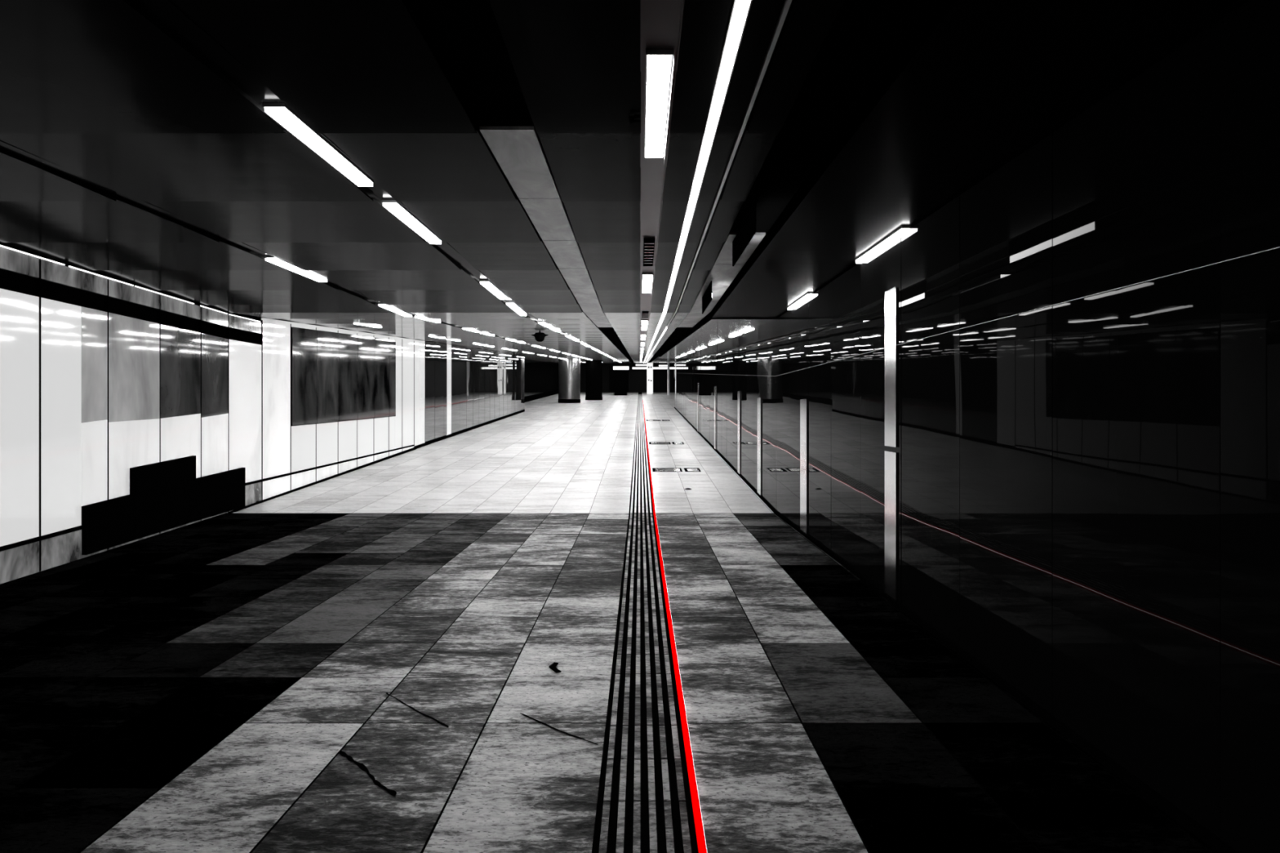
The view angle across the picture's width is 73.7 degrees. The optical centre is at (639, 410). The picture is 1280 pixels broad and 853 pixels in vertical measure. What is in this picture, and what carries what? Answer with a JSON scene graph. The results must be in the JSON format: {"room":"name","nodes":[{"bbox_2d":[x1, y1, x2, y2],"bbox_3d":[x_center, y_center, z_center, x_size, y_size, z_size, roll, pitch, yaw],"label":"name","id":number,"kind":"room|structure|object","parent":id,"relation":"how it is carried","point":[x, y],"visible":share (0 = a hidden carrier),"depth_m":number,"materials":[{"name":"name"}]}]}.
{"room":"transit interior","nodes":[
{"label":"transit interior","id":0,"kind":"room"},
{"bbox_2d":[0,242,524,584],"bbox_3d":[-6.171,-0.754,21.428,1.363,5.308,52.138,0,0,-2],"label":"wall","id":1,"kind":"structure","parent":0,"point":[101,378],"depth_m":10.65,"materials":[{"name":"white"}]},
{"bbox_2d":[0,244,65,265],"bbox_3d":[-5.865,-1.508,8.037,0.012,0.012,1.567,0,0,-6],"label":"light","id":2,"kind":"object","parent":1,"relation":"attached to","point":[2,246],"visible":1,"depth_m":8.25,"materials":[{"name":"white plastic"}]},
{"bbox_2d":[68,265,133,285],"bbox_3d":[-6.028,-1.508,9.586,0.012,0.012,1.376,0,0,-6],"label":"light","id":3,"kind":"object","parent":1,"relation":"attached to","point":[68,265],"visible":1,"depth_m":9.49,"materials":[{"name":"white plastic"}]},
{"bbox_2d":[81,494,133,555],"bbox_3d":[-6.021,1.275,9.678,0.061,0.550,1.047,0,0,-6],"label":"block","id":4,"kind":"object","parent":1,"relation":"attached to","point":[109,523],"visible":1,"depth_m":9.58,"materials":[{"name":"black"}]},
{"bbox_2d":[129,455,195,540],"bbox_3d":[-6.170,1.090,11.098,0.061,0.920,1.812,0,0,-6],"label":"block","id":5,"kind":"object","parent":1,"relation":"attached to","point":[164,492],"visible":0.96,"depth_m":10.96,"materials":[{"name":"black"}]},
{"bbox_2d":[134,285,194,304],"bbox_3d":[-6.194,-1.508,11.168,0.012,0.012,1.707,0,0,-6],"label":"light","id":6,"kind":"object","parent":1,"relation":"attached to","point":[135,286],"visible":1,"depth_m":11.07,"materials":[{"name":"white"}]},
{"bbox_2d":[0,444,414,551],"bbox_3d":[-5.848,1.183,9.827,0.743,0.451,28.963,0,0,-4],"label":"trim","id":7,"kind":"structure","parent":1,"relation":"attached to","point":[79,527],"depth_m":9.11,"materials":[{"name":"black"}]},
{"bbox_2d":[200,305,227,314],"bbox_3d":[-6.361,-1.508,12.754,0.012,0.012,1.014,0,0,-6],"label":"light","id":8,"kind":"object","parent":1,"relation":"attached to","point":[200,305],"visible":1,"depth_m":12.70,"materials":[{"name":"white plastic"}]},
{"bbox_2d":[195,467,245,520],"bbox_3d":[-6.335,1.233,12.898,0.060,0.634,1.806,0,0,-4],"label":"block","id":9,"kind":"object","parent":1,"relation":"attached to","point":[222,492],"visible":0.93,"depth_m":12.81,"materials":[{"name":"black"}]},
{"bbox_2d":[228,314,260,321],"bbox_3d":[-6.421,-1.508,13.879,0.012,0.012,1.077,0,0,0],"label":"light","id":10,"kind":"object","parent":1,"relation":"attached to","point":[228,314],"visible":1,"depth_m":13.84,"materials":[{"name":"white"}]},
{"bbox_2d":[291,326,395,426],"bbox_3d":[-6.419,-0.784,19.065,0.022,2.139,6.710,0,0,0],"label":"display screen","id":11,"kind":"object","parent":1,"relation":"attached to","point":[336,377],"visible":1,"depth_m":18.18,"materials":[{"name":"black glass"}]},
{"bbox_2d":[227,408,524,513],"bbox_3d":[-6.415,0.756,30.415,0.070,1.688,34.170,0,0,0],"label":"baseboard","id":12,"kind":"structure","parent":1,"relation":"attached to","point":[438,439],"depth_m":21.76,"materials":[{"name":"black metal"}]},
{"bbox_2d":[524,359,558,397],"bbox_3d":[-8.600,-2.600,69.800,0.200,5.675,44.400,0,0,0],"label":"wall","id":13,"kind":"structure","parent":0,"point":[540,376],"depth_m":72.54,"materials":[{"name":"black glass"}]},
{"bbox_2d":[524,390,558,402],"bbox_3d":[-8.400,-1.150,69.800,0.200,2.375,44.400,0,0,0],"label":"baseboard","id":14,"kind":"structure","parent":13,"relation":"attached to","point":[535,397],"depth_m":70.83,"materials":[{"name":"black"}]},
{"bbox_2d":[0,392,1217,852],"bbox_3d":[-3.100,-0.192,43.700,21.400,3.591,96.600,0,0,0],"label":"floor","id":15,"kind":"structure","parent":0,"point":[359,660],"depth_m":4.95,"materials":[{"name":"black tile"}]},
{"bbox_2d":[548,662,560,672],"bbox_3d":[-0.531,1.592,5.292,0.065,0.008,0.199,0,0,-11],"label":"litter","id":16,"kind":"object","parent":15,"relation":"on","point":[553,666],"visible":1,"depth_m":5.28,"materials":[{"name":"black"}]},
{"bbox_2d":[558,358,580,403],"bbox_3d":[-5.050,-2.134,61.000,1.607,3.220,1.607,0,0,0],"label":"pillar","id":17,"kind":"structure","parent":15,"relation":"on","point":[569,369],"depth_m":60.33,"materials":[{"name":"grey metal"}]},
{"bbox_2d":[585,360,602,399],"bbox_3d":[-3.620,-2.407,67.000,1.360,3.220,1.360,0,0,0],"label":"pillar","id":18,"kind":"structure","parent":15,"relation":"on","point":[593,368],"depth_m":66.44,"materials":[{"name":"black"}]},
{"bbox_2d":[608,366,628,395],"bbox_3d":[-1.975,-2.815,81.300,1.850,2.750,3.400,0,0,0],"label":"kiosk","id":19,"kind":"object","parent":15,"relation":"on","point":[618,375],"visible":0.93,"depth_m":80.00,"materials":[{"name":"black"}]},
{"bbox_2d":[591,394,696,852],"bbox_3d":[0.015,-0.016,39.750,0.380,3.229,88.500,0,0,0],"label":"tactile paving","id":20,"kind":"object","parent":15,"relation":"on","point":[643,803],"visible":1,"depth_m":4.39,"materials":[{"name":"black"}]},
{"bbox_2d":[646,363,653,393],"bbox_3d":[1.000,-3.274,86.240,0.600,3.120,0.520,0,0,0],"label":"column","id":21,"kind":"structure","parent":15,"relation":"on","point":[649,366],"depth_m":86.00,"materials":[{"name":"white paint"}]},
{"bbox_2d":[645,419,670,421],"bbox_3d":[0.815,0.435,38.800,1.070,0.050,0.999,0,0,0],"label":"floor hatch","id":22,"kind":"object","parent":15,"relation":"on","point":[646,420],"visible":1,"depth_m":38.77,"materials":[{"name":"black"}]},
{"bbox_2d":[648,441,684,444],"bbox_3d":[0.815,1.000,26.400,1.070,0.043,0.839,0,0,0],"label":"floor hatch","id":23,"kind":"object","parent":15,"relation":"on","point":[650,442],"visible":1,"depth_m":26.51,"materials":[{"name":"black"}]},
{"bbox_2d":[666,361,670,395],"bbox_3d":[2.600,-2.914,78.000,0.320,3.130,0.320,0,0,0],"label":"slim post","id":24,"kind":"object","parent":15,"relation":"on","point":[668,362],"visible":0.9,"depth_m":77.90,"materials":[{"name":"silver metal"}]},
{"bbox_2d":[642,397,706,852],"bbox_3d":[0.226,0.253,33.750,0.029,2.691,76.500,0,0,0],"label":"strip","id":25,"kind":"object","parent":15,"relation":"on","point":[700,837],"visible":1,"depth_m":4.34,"materials":[{"name":"red"}]},
{"bbox_2d":[652,467,701,471],"bbox_3d":[0.815,1.329,19.200,1.070,0.038,0.720,0,0,0],"label":"floor hatch","id":26,"kind":"object","parent":15,"relation":"on","point":[654,469],"visible":1,"depth_m":19.21,"materials":[{"name":"black"}]},
{"bbox_2d":[0,0,1246,363],"bbox_3d":[-3.000,-3.434,43.700,22.000,4.007,96.600,0,0,0],"label":"ceiling","id":27,"kind":"structure","parent":0,"point":[140,145],"depth_m":4.80,"materials":[{"name":"black"}]},
{"bbox_2d":[264,256,328,281],"bbox_3d":[-3.750,-1.553,9.375,0.111,0.054,1.466,0,0,0],"label":"ceiling lamp","id":28,"kind":"object","parent":27,"relation":"attached to","point":[273,260],"visible":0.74,"depth_m":9.23,"materials":[{"name":"white"}]},
{"bbox_2d":[262,102,373,186],"bbox_3d":[-1.865,-1.553,5.075,0.111,0.054,1.466,0,0,0],"label":"ceiling lamp","id":29,"kind":"object","parent":27,"relation":"attached to","point":[281,113],"visible":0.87,"depth_m":4.87,"materials":[{"name":"white plastic"}]},
{"bbox_2d":[353,323,382,328],"bbox_3d":[-5.420,-1.722,17.024,0.111,0.120,1.466,0,0,0],"label":"ceiling lamp","id":30,"kind":"object","parent":27,"relation":"attached to","point":[367,325],"visible":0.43,"depth_m":16.97,"materials":[{"name":"white plastic"}]},
{"bbox_2d":[377,302,412,316],"bbox_3d":[-3.750,-1.553,13.125,0.111,0.054,1.466,0,0,0],"label":"ceiling lamp","id":31,"kind":"object","parent":27,"relation":"attached to","point":[381,304],"visible":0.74,"depth_m":12.99,"materials":[{"name":"white plastic"}]},
{"bbox_2d":[381,200,442,244],"bbox_3d":[-1.865,-1.553,7.075,0.111,0.054,1.466,0,0,0],"label":"ceiling lamp","id":32,"kind":"object","parent":27,"relation":"attached to","point":[394,206],"visible":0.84,"depth_m":6.88,"materials":[{"name":"white plastic"}]},
{"bbox_2d":[414,315,440,322],"bbox_3d":[-3.750,-1.635,15.124,0.111,0.120,1.466,0,0,0],"label":"ceiling lamp","id":33,"kind":"object","parent":27,"relation":"attached to","point":[415,316],"visible":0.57,"depth_m":14.97,"materials":[{"name":"white plastic"}]},
{"bbox_2d":[462,327,479,332],"bbox_3d":[-3.750,-1.812,18.994,0.111,0.120,1.466,0,0,0],"label":"ceiling lamp","id":34,"kind":"object","parent":27,"relation":"attached to","point":[468,329],"visible":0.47,"depth_m":18.78,"materials":[{"name":"white plastic"}]},
{"bbox_2d":[480,331,494,335],"bbox_3d":[-3.750,-1.903,20.994,0.111,0.120,1.466,0,0,0],"label":"ceiling lamp","id":35,"kind":"object","parent":27,"relation":"attached to","point":[481,332],"visible":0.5,"depth_m":20.64,"materials":[{"name":"white plastic"}]},
{"bbox_2d":[479,280,507,299],"bbox_3d":[-1.865,-1.553,10.945,0.111,0.054,1.466,0,0,0],"label":"ceiling lamp","id":36,"kind":"object","parent":27,"relation":"attached to","point":[487,284],"visible":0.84,"depth_m":10.76,"materials":[{"name":"white"}]},
{"bbox_2d":[506,301,527,315],"bbox_3d":[-1.865,-1.553,12.945,0.111,0.054,1.466,0,0,0],"label":"ceiling lamp","id":37,"kind":"object","parent":27,"relation":"attached to","point":[512,304],"visible":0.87,"depth_m":12.79,"materials":[{"name":"white plastic"}]},
{"bbox_2d":[404,0,634,363],"bbox_3d":[-0.735,-3.364,43.750,0.330,3.627,96.500,0,0,0],"label":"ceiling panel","id":38,"kind":"object","parent":27,"relation":"on","point":[469,39],"depth_m":4.61,"materials":[{"name":"black metal"}]},
{"bbox_2d":[531,331,548,342],"bbox_3d":[-2.290,-1.711,19.500,0.329,0.260,0.258,0,0,37],"label":"speaker","id":39,"kind":"object","parent":27,"relation":"hanging from","point":[540,336],"visible":0.92,"depth_m":19.41},
{"bbox_2d":[537,320,551,327],"bbox_3d":[-1.865,-1.712,16.814,0.111,0.120,1.466,0,0,0],"label":"ceiling lamp","id":40,"kind":"object","parent":27,"relation":"attached to","point":[542,322],"visible":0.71,"depth_m":16.52,"materials":[{"name":"white plastic"}]},
{"bbox_2d":[549,326,560,331],"bbox_3d":[-1.865,-1.803,18.814,0.111,0.120,1.466,0,0,0],"label":"ceiling lamp","id":41,"kind":"object","parent":27,"relation":"attached to","point":[553,328],"visible":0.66,"depth_m":18.42,"materials":[{"name":"white plastic"}]},
{"bbox_2d":[565,334,573,338],"bbox_3d":[-1.865,-1.980,22.684,0.111,0.120,1.466,0,0,0],"label":"ceiling lamp","id":42,"kind":"object","parent":27,"relation":"attached to","point":[566,335],"visible":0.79,"depth_m":22.27,"materials":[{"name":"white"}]},
{"bbox_2d":[640,325,647,329],"bbox_3d":[0.086,-1.776,18.450,0.124,0.143,1.518,0,0,0],"label":"ceiling lamp","id":43,"kind":"object","parent":27,"relation":"attached to","point":[642,327],"visible":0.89,"depth_m":18.16,"materials":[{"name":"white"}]},
{"bbox_2d":[640,320,648,325],"bbox_3d":[0.086,-1.685,16.450,0.124,0.143,1.518,0,0,0],"label":"ceiling lamp","id":44,"kind":"object","parent":27,"relation":"attached to","point":[644,322],"visible":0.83,"depth_m":16.35,"materials":[{"name":"white plastic"}]},
{"bbox_2d":[641,320,647,324],"bbox_3d":[0.085,-1.697,16.449,0.105,0.014,1.500,0,3,0],"label":"diffuser","id":45,"kind":"object","parent":44,"relation":"attached to","point":[643,322],"depth_m":16.35,"materials":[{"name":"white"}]},
{"bbox_2d":[641,311,648,318],"bbox_3d":[0.085,-1.593,14.149,0.104,0.089,1.300,0,0,0],"label":"ceiling vent","id":46,"kind":"object","parent":27,"relation":"in","point":[645,313],"visible":1,"depth_m":13.87,"materials":[{"name":"black metal"}]},
{"bbox_2d":[641,272,653,293],"bbox_3d":[0.086,-1.543,10.450,0.124,0.074,1.516,0,0,0],"label":"ceiling lamp","id":47,"kind":"object","parent":27,"relation":"attached to","point":[647,277],"visible":0.96,"depth_m":10.32,"materials":[{"name":"white plastic"}]},
{"bbox_2d":[643,238,654,266],"bbox_3d":[0.085,-1.554,8.425,0.104,0.033,1.350,0,0,0],"label":"ceiling vent","id":48,"kind":"object","parent":27,"relation":"in","point":[648,243],"visible":1,"depth_m":8.28,"materials":[{"name":"black metal"}]},
{"bbox_2d":[644,327,667,363],"bbox_3d":[0.562,-3.383,53.500,0.034,3.316,71.000,0,0,0],"label":"light line","id":49,"kind":"object","parent":27,"relation":"attached to","point":[665,328],"visible":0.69,"depth_m":24.45,"materials":[{"name":"white plastic"}]},
{"bbox_2d":[644,49,674,164],"bbox_3d":[0.086,-1.543,4.460,0.124,0.074,1.516,0,0,0],"label":"ceiling lamp","id":50,"kind":"object","parent":27,"relation":"attached to","point":[660,64],"visible":1,"depth_m":4.24,"materials":[{"name":"white plastic"}]},
{"bbox_2d":[643,0,752,363],"bbox_3d":[0.385,-3.276,42.300,0.059,3.529,93.400,0,0,0],"label":"light line","id":51,"kind":"object","parent":27,"relation":"attached to","point":[741,8],"visible":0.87,"depth_m":4.46,"materials":[{"name":"white"}]},
{"bbox_2d":[702,280,712,314],"bbox_3d":[0.857,-1.448,10.925,0.018,0.245,1.510,0,0,0],"label":"ceiling panel","id":52,"kind":"object","parent":27,"relation":"attached to","point":[707,297],"visible":0.93,"depth_m":10.74,"materials":[{"name":"black metal"}]},
{"bbox_2d":[666,0,791,327],"bbox_3d":[0.562,-1.665,9.450,0.018,0.246,16.900,0,0,0],"label":"track","id":53,"kind":"object","parent":27,"relation":"attached to","point":[787,3],"visible":0.91,"depth_m":4.46,"materials":[{"name":"silver metal"}]},
{"bbox_2d":[732,199,756,266],"bbox_3d":[0.857,-1.448,7.075,0.018,0.245,1.510,0,0,0],"label":"ceiling panel","id":54,"kind":"object","parent":27,"relation":"attached to","point":[746,230],"visible":0.95,"depth_m":6.90,"materials":[{"name":"black metal"}]},
{"bbox_2d":[738,328,751,333],"bbox_3d":[2.090,-1.607,17.024,0.071,0.120,1.466,0,0,0],"label":"ceiling lamp","id":55,"kind":"object","parent":27,"relation":"attached to","point":[747,330],"visible":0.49,"depth_m":16.78,"materials":[{"name":"white plastic"}]},
{"bbox_2d":[786,292,813,309],"bbox_3d":[2.090,-1.438,11.175,0.071,0.054,1.466,0,0,0],"label":"ceiling lamp","id":56,"kind":"object","parent":27,"relation":"attached to","point":[808,295],"visible":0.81,"depth_m":11.03,"materials":[{"name":"white plastic"}]},
{"bbox_2d":[854,226,911,262],"bbox_3d":[2.090,-1.438,7.425,0.071,0.054,1.466,0,0,0],"label":"ceiling lamp","id":57,"kind":"object","parent":27,"relation":"attached to","point":[901,231],"visible":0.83,"depth_m":7.25,"materials":[{"name":"white plastic"}]},
{"bbox_2d":[580,360,674,392],"bbox_3d":[-3.000,-3.562,92.150,22.000,4.150,0.300,0,0,0],"label":"wall","id":58,"kind":"structure","parent":0,"point":[637,378],"depth_m":91.99,"materials":[{"name":"black"}]},
{"bbox_2d":[635,364,646,366],"bbox_3d":[0.400,-4.850,91.190,1.760,0.180,1.580,0,0,0],"label":"band","id":59,"kind":"object","parent":58,"relation":"attached to","point":[636,365],"visible":0.64,"depth_m":90.41,"materials":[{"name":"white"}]},
{"bbox_2d":[631,367,674,369],"bbox_3d":[1.600,-4.545,91.440,4.860,0.230,1.080,0,0,0],"label":"band","id":60,"kind":"object","parent":58,"relation":"attached to","point":[633,368],"visible":0.64,"depth_m":90.90,"materials":[{"name":"white plastic"}]},
{"bbox_2d":[632,367,674,368],"bbox_3d":[1.600,-4.545,90.950,4.800,0.190,0.100,0,0,0],"label":"diffuser","id":61,"kind":"object","parent":60,"relation":"attached to","point":[633,367],"depth_m":90.90,"materials":[{"name":"white plastic"}]},
{"bbox_2d":[657,364,666,367],"bbox_3d":[2.550,-4.775,91.190,1.160,0.190,1.580,0,0,0],"label":"band","id":62,"kind":"object","parent":58,"relation":"attached to","point":[659,366],"visible":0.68,"depth_m":90.41,"materials":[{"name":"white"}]},
{"bbox_2d":[674,0,1279,852],"bbox_3d":[2.217,-0.868,23.950,0.206,5.536,57.100,0,0,0],"label":"wall","id":63,"kind":"structure","parent":0,"point":[1087,450],"depth_m":3.97,"materials":[{"name":"black glass"}]},
{"bbox_2d":[697,382,698,431],"bbox_3d":[2.107,-0.106,31.000,0.013,1.800,0.470,0,0,0],"label":"steel post","id":64,"kind":"object","parent":63,"relation":"attached to","point":[698,383],"visible":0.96,"depth_m":30.77,"materials":[{"name":"white metal"}]},
{"bbox_2d":[714,386,715,449],"bbox_3d":[2.107,0.213,24.000,0.013,1.800,0.470,0,0,0],"label":"steel post","id":65,"kind":"object","parent":63,"relation":"attached to","point":[714,386],"visible":0.93,"depth_m":23.78,"materials":[{"name":"white metal"}]},
{"bbox_2d":[673,407,773,513],"bbox_3d":[2.080,0.701,32.915,0.010,1.798,39.170,0,0,0],"label":"trim","id":66,"kind":"structure","parent":63,"relation":"attached to","point":[673,407],"depth_m":18.38,"materials":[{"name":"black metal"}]},
{"bbox_2d":[737,391,740,475],"bbox_3d":[2.107,0.478,18.200,0.013,1.800,0.420,0,0,0],"label":"steel post","id":67,"kind":"object","parent":63,"relation":"attached to","point":[739,392],"visible":0.93,"depth_m":18.10,"materials":[{"name":"white metal"}]},
{"bbox_2d":[757,397,761,496],"bbox_3d":[2.107,0.644,15.100,0.013,1.750,0.440,0,0,0],"label":"steel post","id":68,"kind":"object","parent":63,"relation":"attached to","point":[758,398],"visible":0.96,"depth_m":15.01,"materials":[{"name":"white metal"}]},
{"bbox_2d":[800,399,807,534],"bbox_3d":[2.107,0.725,11.000,0.013,1.750,0.440,0,0,0],"label":"steel post","id":69,"kind":"object","parent":63,"relation":"attached to","point":[803,402],"visible":1,"depth_m":10.97,"materials":[{"name":"white metal"}]},
{"bbox_2d":[884,286,897,601],"bbox_3d":[2.107,0.290,7.180,0.013,2.620,0.340,0,0,0],"label":"steel post","id":70,"kind":"object","parent":63,"relation":"attached to","point":[891,295],"visible":0.93,"depth_m":7.15,"materials":[{"name":"white metal"}]},
{"bbox_2d":[674,407,1239,852],"bbox_3d":[2.110,0.689,24.000,0.040,1.821,57.000,0,0,0],"label":"baseboard","id":71,"kind":"structure","parent":63,"relation":"attached to","point":[1215,843],"depth_m":4.28,"materials":[{"name":"black"}]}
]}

